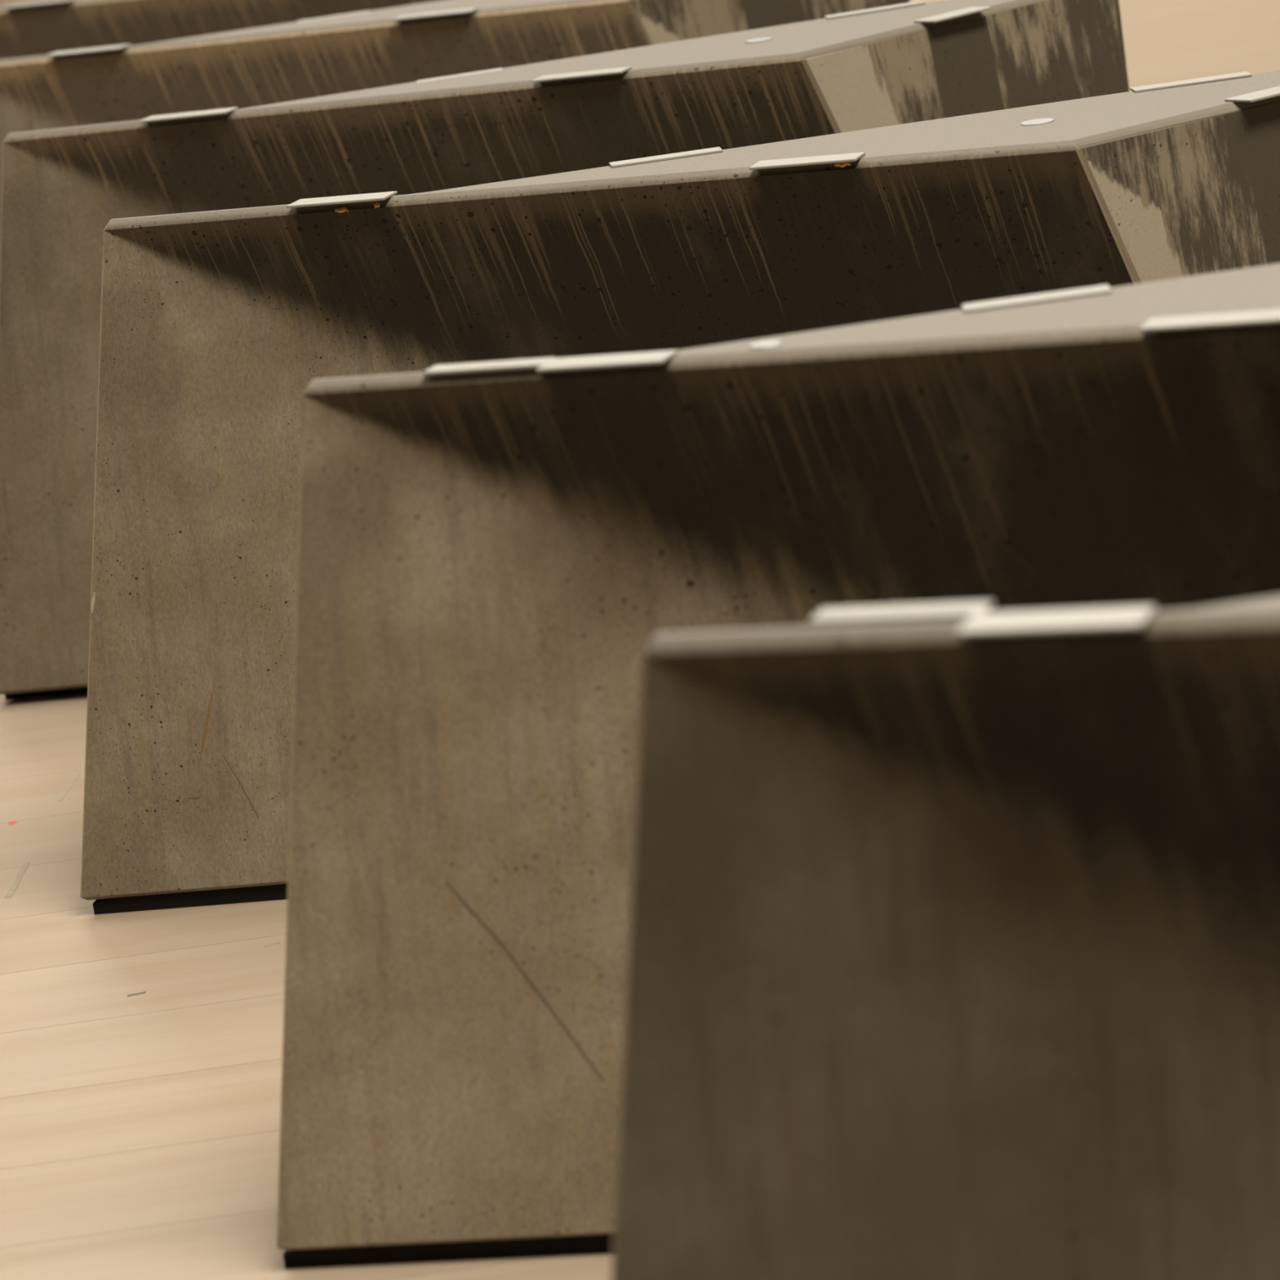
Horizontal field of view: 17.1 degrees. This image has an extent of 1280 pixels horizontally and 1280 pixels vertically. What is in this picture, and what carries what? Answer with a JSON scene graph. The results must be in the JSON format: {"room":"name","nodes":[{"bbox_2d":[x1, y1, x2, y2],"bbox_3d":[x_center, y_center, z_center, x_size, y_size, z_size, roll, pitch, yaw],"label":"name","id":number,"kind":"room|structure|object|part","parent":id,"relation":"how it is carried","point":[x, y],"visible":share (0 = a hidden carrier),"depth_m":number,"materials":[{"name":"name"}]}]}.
{"room":"art gallery","nodes":[
{"label":"art gallery","id":0,"kind":"room"},
{"bbox_2d":[0,0,1279,1279],"bbox_3d":[0.758,-0.902,6.506,12.246,0.030,15.000,-8,14,0],"label":"floor","id":1,"kind":"structure","parent":0,"point":[141,1051],"depth_m":2.56,"materials":[{"name":"brown wood"}]},
{"bbox_2d":[0,0,439,59],"bbox_3d":[-0.347,-0.471,4.455,0.964,0.452,0.234,-7,14,2],"label":"desk","id":2,"kind":"object","parent":1,"relation":"on","point":[40,28],"visible":0.03,"depth_m":4.43,"materials":[{"name":"concrete"}]},
{"bbox_3d":[-0.626,-0.664,4.447,0.076,0.002,0.024,-3,15,20],"label":"steel plate","id":3,"kind":"part","parent":2,"relation":"part of","materials":[{"name":"metal"}]},
{"bbox_2d":[0,0,910,235],"bbox_3d":[-0.206,-0.346,3.889,0.973,0.452,0.235,-8,14,1],"label":"desk","id":4,"kind":"object","parent":1,"relation":"on","point":[326,55],"visible":0.16,"depth_m":3.83,"materials":[{"name":"concrete"}]},
{"bbox_3d":[-0.502,-0.536,3.880,0.075,0.002,0.024,-3,15,18],"label":"steel plate","id":5,"kind":"part","parent":4,"relation":"part of","materials":[{"name":"silver metal"}]},
{"bbox_3d":[-0.279,-0.567,3.884,0.067,0.002,0.016,-9,14,-3],"label":"steel plate","id":6,"kind":"part","parent":4,"relation":"part of","materials":[{"name":"metal"}]},
{"bbox_3d":[-0.181,-0.554,3.773,0.074,0.002,0.024,-3,15,18],"label":"steel plate","id":7,"kind":"part","parent":4,"relation":"part of","materials":[{"name":"silver metal"}]},
{"bbox_2d":[0,0,1129,699],"bbox_3d":[-0.073,-0.213,3.292,0.962,0.455,0.234,-8,14,2],"label":"desk","id":8,"kind":"object","parent":1,"relation":"on","point":[918,60],"visible":0.38,"depth_m":3.28,"materials":[{"name":"concrete"}]},
{"bbox_3d":[-0.348,-0.404,3.285,0.074,0.002,0.024,-3,15,20],"label":"steel plate","id":9,"kind":"part","parent":8,"relation":"part of","materials":[{"name":"silver metal"}]},
{"bbox_3d":[-0.139,-0.434,3.286,0.067,0.002,0.016,-9,14,-2],"label":"steel plate","id":10,"kind":"part","parent":8,"relation":"part of","materials":[{"name":"metal"}]},
{"bbox_3d":[-0.043,-0.421,3.175,0.071,0.002,0.024,-3,15,20],"label":"steel plate","id":11,"kind":"part","parent":8,"relation":"part of","materials":[{"name":"silver metal"}]},
{"bbox_3d":[0.182,-0.488,3.305,0.077,0.002,0.016,-10,14,-5],"label":"steel plate","id":12,"kind":"part","parent":8,"relation":"part of","materials":[{"name":"silver metal"}]},
{"bbox_3d":[0.235,-0.469,3.203,0.059,0.002,0.024,-19,18,-35],"label":"steel plate","id":13,"kind":"part","parent":8,"relation":"part of","materials":[{"name":"metal"}]},
{"bbox_2d":[80,70,1279,914],"bbox_3d":[0.077,-0.085,2.715,0.961,0.453,0.234,-8,14,1],"label":"desk","id":14,"kind":"object","parent":1,"relation":"on","point":[216,326],"visible":0.52,"depth_m":2.72,"materials":[{"name":"concrete"}]},
{"bbox_3d":[-0.189,-0.279,2.701,0.067,0.002,0.024,-3,15,19],"label":"steel plate","id":15,"kind":"part","parent":14,"relation":"part of","materials":[{"name":"silver metal"}]},
{"bbox_3d":[0.016,-0.305,2.700,0.071,0.002,0.016,-9,14,-4],"label":"steel plate","id":16,"kind":"part","parent":14,"relation":"part of","materials":[{"name":"silver metal"}]},
{"bbox_3d":[0.102,-0.292,2.600,0.068,0.002,0.024,-3,15,19],"label":"steel plate","id":17,"kind":"part","parent":14,"relation":"part of","materials":[{"name":"silver metal"}]},
{"bbox_3d":[0.352,-0.357,2.727,0.076,0.002,0.016,-8,14,-3],"label":"steel plate","id":18,"kind":"part","parent":14,"relation":"part of","materials":[{"name":"silver metal"}]},
{"bbox_3d":[0.389,-0.337,2.631,0.055,0.002,0.024,-17,17,-33],"label":"steel plate","id":19,"kind":"part","parent":14,"relation":"part of","materials":[{"name":"silver metal"}]},
{"bbox_2d":[276,262,1279,1268],"bbox_3d":[0.259,0.061,2.047,0.960,0.453,0.234,-7,14,4],"label":"desk","id":20,"kind":"object","parent":1,"relation":"on","point":[491,555],"visible":0.7,"depth_m":2.11,"materials":[{"name":"concrete"}]},
{"bbox_3d":[-0.073,-0.133,2.075,0.064,0.002,0.016,-2,15,22],"label":"steel plate","id":21,"kind":"part","parent":20,"relation":"part of","materials":[{"name":"silver metal"}]},
{"bbox_3d":[-0.016,-0.134,2.045,0.065,0.002,0.024,-3,15,22],"label":"steel plate","id":22,"kind":"part","parent":20,"relation":"part of","materials":[{"name":"silver metal"}]},
{"bbox_3d":[0.190,-0.164,2.047,0.071,0.002,0.016,-8,14,2],"label":"steel plate","id":23,"kind":"part","parent":20,"relation":"part of","materials":[{"name":"silver metal"}]},
{"bbox_3d":[0.270,-0.146,1.932,0.085,0.002,0.024,-2,15,22],"label":"steel plate","id":24,"kind":"part","parent":20,"relation":"part of","materials":[{"name":"silver metal"}]},
{"bbox_2d":[611,595,1279,1279],"bbox_3d":[0.427,0.187,1.463,0.964,0.453,0.234,-7,14,3],"label":"desk","id":25,"kind":"object","parent":1,"relation":"on","point":[953,946],"visible":1,"depth_m":1.52,"materials":[{"name":"concrete"}]},
{"bbox_3d":[0.092,-0.010,1.498,0.063,0.002,0.016,-2,15,20],"label":"steel plate","id":26,"kind":"part","parent":25,"relation":"part of","materials":[{"name":"silver metal"}]},
{"bbox_3d":[0.142,-0.007,1.460,0.065,0.002,0.024,-2,15,20],"label":"steel plate","id":27,"kind":"part","parent":25,"relation":"part of","materials":[{"name":"silver metal"}]}
]}

